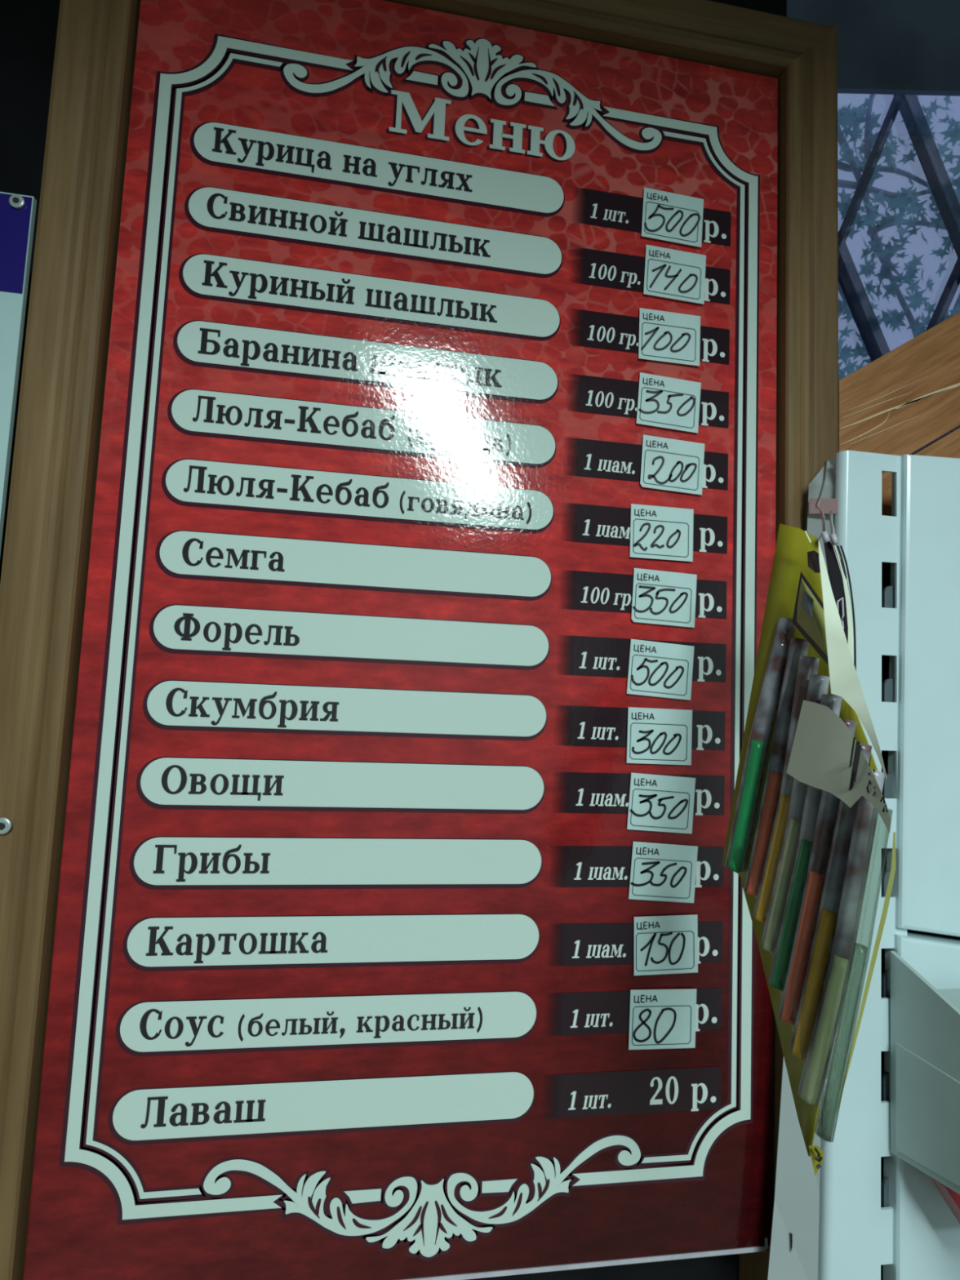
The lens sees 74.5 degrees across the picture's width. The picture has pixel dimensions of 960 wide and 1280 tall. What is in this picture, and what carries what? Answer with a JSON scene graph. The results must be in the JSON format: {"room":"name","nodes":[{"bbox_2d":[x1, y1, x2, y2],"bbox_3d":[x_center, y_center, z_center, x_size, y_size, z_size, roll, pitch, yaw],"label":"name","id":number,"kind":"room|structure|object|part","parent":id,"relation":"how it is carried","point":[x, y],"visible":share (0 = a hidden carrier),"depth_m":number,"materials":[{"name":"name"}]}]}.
{"room":"kebab shop","nodes":[
{"label":"kebab shop","id":0,"kind":"room"},
{"bbox_2d":[0,0,959,1279],"bbox_3d":[-0.037,0.371,0.380,3.000,2.420,0.040,3,-5,-8],"label":"wall","id":1,"kind":"structure","parent":0,"point":[28,28],"depth_m":0.38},
{"bbox_2d":[0,191,36,554],"bbox_3d":[-0.336,0.035,0.315,0.182,0.538,0.048,3,-5,-8],"label":"wall sign","id":2,"kind":"object","parent":1,"relation":"attached to","point":[17,211],"visible":0.98,"depth_m":0.32,"materials":[{"name":"white metal"}]},
{"bbox_2d":[0,0,838,1279],"bbox_3d":[-0.017,-0.008,0.385,0.460,0.808,0.087,3,-5,-8],"label":"menu board","id":3,"kind":"object","parent":1,"relation":"attached to","point":[317,628],"visible":1,"depth_m":0.35,"materials":[{"name":"red plastic"}]},
{"bbox_3d":[0.002,-0.393,0.398,0.460,0.031,0.047,3,-5,-8],"label":"rail","id":4,"kind":"part","parent":3,"relation":"part of","materials":[{"name":"brown wood"}]},
{"bbox_2d":[626,706,692,764],"bbox_3d":[0.104,0.056,0.366,0.040,0.032,0.001,3,-5,-8],"label":"price tag","id":5,"kind":"object","parent":3,"relation":"attached to","point":[655,735],"visible":1,"depth_m":0.37,"materials":[{"name":"paper"}]},
{"bbox_3d":[0.103,0.059,0.365,0.035,0.021,0.001,3,-5,-8],"label":"printed frame","id":6,"kind":"part","parent":5,"relation":"part of","materials":[{"name":"white paper"}]},
{"bbox_2d":[626,639,693,700],"bbox_3d":[0.106,0.017,0.369,0.041,0.034,0.001,3,-5,-8],"label":"price tag","id":7,"kind":"object","parent":3,"relation":"attached to","point":[655,668],"visible":1,"depth_m":0.37,"materials":[{"name":"paper"}]},
{"bbox_3d":[0.105,0.021,0.368,0.036,0.023,0.001,3,-5,-8],"label":"printed frame","id":8,"kind":"part","parent":7,"relation":"part of","materials":[{"name":"white paper"}]},
{"bbox_2d":[626,773,695,833],"bbox_3d":[0.104,0.094,0.363,0.041,0.034,0.001,3,-5,-8],"label":"price tag","id":9,"kind":"object","parent":3,"relation":"attached to","point":[657,802],"visible":1,"depth_m":0.36,"materials":[{"name":"paper"}]},
{"bbox_3d":[0.104,0.097,0.362,0.036,0.023,0.001,3,-5,-8],"label":"printed frame","id":10,"kind":"part","parent":9,"relation":"part of","materials":[{"name":"white paper"}]},
{"bbox_2d":[629,503,693,561],"bbox_3d":[0.108,-0.064,0.375,0.039,0.032,0.001,3,-5,-8],"label":"price tag","id":11,"kind":"object","parent":3,"relation":"attached to","point":[656,532],"visible":1,"depth_m":0.38,"materials":[{"name":"paper"}]},
{"bbox_3d":[0.107,-0.060,0.374,0.035,0.021,0.001,3,-5,-8],"label":"printed frame","id":12,"kind":"part","parent":11,"relation":"part of","materials":[{"name":"white paper"}]},
{"bbox_2d":[628,988,696,1049],"bbox_3d":[0.103,0.213,0.354,0.040,0.032,0.001,3,-5,-8],"label":"price tag","id":13,"kind":"object","parent":3,"relation":"attached to","point":[660,1019],"visible":1,"depth_m":0.35,"materials":[{"name":"paper"}]},
{"bbox_3d":[0.102,0.216,0.354,0.035,0.021,0.001,3,-5,-8],"label":"printed frame","id":14,"kind":"part","parent":13,"relation":"part of","materials":[{"name":"white paper"}]},
{"bbox_2d":[628,841,697,902],"bbox_3d":[0.105,0.133,0.360,0.041,0.034,0.001,3,-5,-8],"label":"price tag","id":15,"kind":"object","parent":3,"relation":"attached to","point":[660,872],"visible":1,"depth_m":0.36,"materials":[{"name":"paper"}]},
{"bbox_3d":[0.104,0.136,0.360,0.036,0.023,0.001,3,-5,-8],"label":"printed frame","id":16,"kind":"part","parent":15,"relation":"part of","materials":[{"name":"white paper"}]},
{"bbox_2d":[631,568,697,627],"bbox_3d":[0.109,-0.025,0.372,0.040,0.033,0.001,3,-5,-8],"label":"price tag","id":17,"kind":"object","parent":3,"relation":"attached to","point":[659,597],"visible":1,"depth_m":0.37,"materials":[{"name":"paper"}]},
{"bbox_3d":[0.108,-0.022,0.372,0.035,0.022,0.001,3,-5,-8],"label":"printed frame","id":18,"kind":"part","parent":17,"relation":"part of","materials":[{"name":"white paper"}]},
{"bbox_2d":[633,914,697,975],"bbox_3d":[0.105,0.173,0.357,0.039,0.033,0.001,3,-5,-8],"label":"price tag","id":19,"kind":"object","parent":3,"relation":"attached to","point":[663,944],"visible":1,"depth_m":0.36,"materials":[{"name":"paper"}]},
{"bbox_3d":[0.105,0.176,0.357,0.035,0.022,0.001,3,-5,-8],"label":"printed frame","id":20,"kind":"part","parent":19,"relation":"part of","materials":[{"name":"white paper"}]},
{"bbox_2d":[635,372,701,433],"bbox_3d":[0.114,-0.143,0.382,0.041,0.034,0.001,3,-5,-8],"label":"price tag","id":21,"kind":"object","parent":3,"relation":"attached to","point":[663,402],"visible":1,"depth_m":0.38,"materials":[{"name":"paper"}]},
{"bbox_3d":[0.114,-0.140,0.381,0.036,0.022,0.001,3,-5,-8],"label":"printed frame","id":22,"kind":"part","parent":21,"relation":"part of","materials":[{"name":"white paper"}]},
{"bbox_2d":[638,307,700,366],"bbox_3d":[0.116,-0.185,0.385,0.039,0.032,0.001,3,-5,-8],"label":"price tag","id":23,"kind":"object","parent":3,"relation":"attached to","point":[664,336],"visible":1,"depth_m":0.39,"materials":[{"name":"paper"}]},
{"bbox_3d":[0.115,-0.182,0.385,0.035,0.021,0.001,3,-5,-8],"label":"printed frame","id":24,"kind":"part","parent":23,"relation":"part of","materials":[{"name":"white paper"}]},
{"bbox_2d":[640,435,704,494],"bbox_3d":[0.116,-0.105,0.379,0.040,0.034,0.001,3,-5,-8],"label":"price tag","id":25,"kind":"object","parent":3,"relation":"attached to","point":[667,464],"visible":1,"depth_m":0.38,"materials":[{"name":"paper"}]},
{"bbox_3d":[0.115,-0.102,0.379,0.036,0.022,0.001,3,-5,-8],"label":"printed frame","id":26,"kind":"part","parent":25,"relation":"part of","materials":[{"name":"white paper"}]},
{"bbox_2d":[641,187,703,247],"bbox_3d":[0.120,-0.262,0.391,0.040,0.033,0.001,3,-5,-8],"label":"price tag","id":27,"kind":"object","parent":3,"relation":"attached to","point":[668,216],"visible":1,"depth_m":0.39,"materials":[{"name":"paper"}]},
{"bbox_3d":[0.119,-0.259,0.391,0.035,0.022,0.001,3,-5,-8],"label":"printed frame","id":28,"kind":"part","parent":27,"relation":"part of","materials":[{"name":"white paper"}]},
{"bbox_2d":[643,244,706,304],"bbox_3d":[0.120,-0.225,0.389,0.040,0.033,0.001,3,-5,-8],"label":"price tag","id":29,"kind":"object","parent":3,"relation":"attached to","point":[670,273],"visible":1,"depth_m":0.39,"materials":[{"name":"paper"}]},
{"bbox_3d":[0.119,-0.222,0.388,0.035,0.022,0.001,3,-5,-8],"label":"printed frame","id":30,"kind":"part","parent":29,"relation":"part of","materials":[{"name":"white paper"}]},
{"bbox_2d":[767,450,959,1279],"bbox_3d":[0.271,0.229,0.348,0.224,0.676,0.025,3,-5,-4],"label":"display rack","id":31,"kind":"object","parent":1,"relation":"attached to","point":[866,1213],"visible":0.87,"depth_m":0.34,"materials":[{"name":"white metal"}]},
{"bbox_2d":[815,461,829,542],"bbox_3d":[0.175,-0.073,0.324,0.006,0.067,0.089,0,-5,28],"label":"wire hook","id":32,"kind":"object","parent":31,"relation":"attached to","point":[824,535],"visible":1,"depth_m":0.32,"materials":[{"name":"silver metal"}]},
{"bbox_2d":[721,523,891,1175],"bbox_3d":[0.126,0.053,0.237,0.040,0.229,0.116,2,-5,5],"label":"blister pack","id":33,"kind":"object","parent":32,"relation":"hanging from","point":[808,799],"visible":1,"depth_m":0.24,"materials":[{"name":"yellow"}]},
{"bbox_3d":[0.142,-0.010,0.264,0.007,0.037,0.025,3,-5,-2],"label":"label panel","id":34,"kind":"part","parent":33,"relation":"part of","materials":[{"name":"yellow cardboard"}]},
{"bbox_2d":[829,511,838,545],"bbox_3d":[0.180,-0.058,0.323,0.004,0.035,0.070,0,-5,27],"label":"wire hook","id":35,"kind":"object","parent":31,"relation":"attached to","point":[833,538],"visible":1,"depth_m":0.30,"materials":[{"name":"silver metal"}]},
{"bbox_2d":[817,535,896,1111],"bbox_3d":[0.146,0.054,0.249,0.022,0.216,0.123,1,-5,23],"label":"pack","id":36,"kind":"object","parent":35,"relation":"hanging from","point":[845,683],"visible":1,"depth_m":0.24,"materials":[{"name":"beige paper"}]},
{"bbox_3d":[0.291,0.283,0.344,0.152,0.240,0.011,3,-5,-8],"label":"panel","id":37,"kind":"part","parent":31,"relation":"part of","materials":[{"name":"white paint"}]},
{"bbox_3d":[0.310,0.037,0.365,0.162,0.288,0.011,3,-5,-8],"label":"panel","id":38,"kind":"part","parent":31,"relation":"part of","materials":[{"name":"white paint"}]},
{"bbox_2d":[890,951,959,1194],"bbox_3d":[0.389,0.220,0.267,0.321,0.102,0.186,3,-5,-8],"label":"shelf","id":39,"kind":"object","parent":31,"relation":"attached to","point":[925,1019],"visible":1,"depth_m":0.31,"materials":[{"name":"grey metal"}]},
{"bbox_2d":[929,1176,959,1223],"bbox_3d":[0.247,0.247,0.312,0.050,0.088,0.012,3,-5,-8],"label":"package","id":40,"kind":"object","parent":39,"relation":"hanging from","point":[951,1197],"visible":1,"depth_m":0.31},
{"bbox_2d":[786,0,959,96],"bbox_3d":[0.346,-0.605,0.490,0.236,0.427,0.004,3,-5,-8],"label":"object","id":41,"kind":"structure","parent":1,"relation":"attached to","point":[885,46],"depth_m":0.47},
{"bbox_2d":[837,93,959,380],"bbox_3d":[0.330,-0.281,0.481,0.236,0.460,0.004,3,-5,-8],"label":"window","id":42,"kind":"structure","parent":1,"relation":"in","point":[899,155],"depth_m":0.48,"materials":[{"name":"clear glass"}]},
{"bbox_2d":[838,311,959,455],"bbox_3d":[0.313,-0.178,0.426,0.172,0.186,0.020,3,-5,-8],"label":"wooden plank","id":43,"kind":"object","parent":1,"relation":"attached to","point":[907,397],"visible":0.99,"depth_m":0.41,"materials":[{"name":"brown wood"}]},
{"bbox_2d":[881,425,959,515],"bbox_3d":[0.308,-0.092,0.419,0.169,0.196,0.020,3,-5,-8],"label":"wooden plank","id":44,"kind":"object","parent":1,"relation":"attached to","point":[948,445],"visible":0.11,"depth_m":0.41,"materials":[{"name":"brown wood"}]}
]}

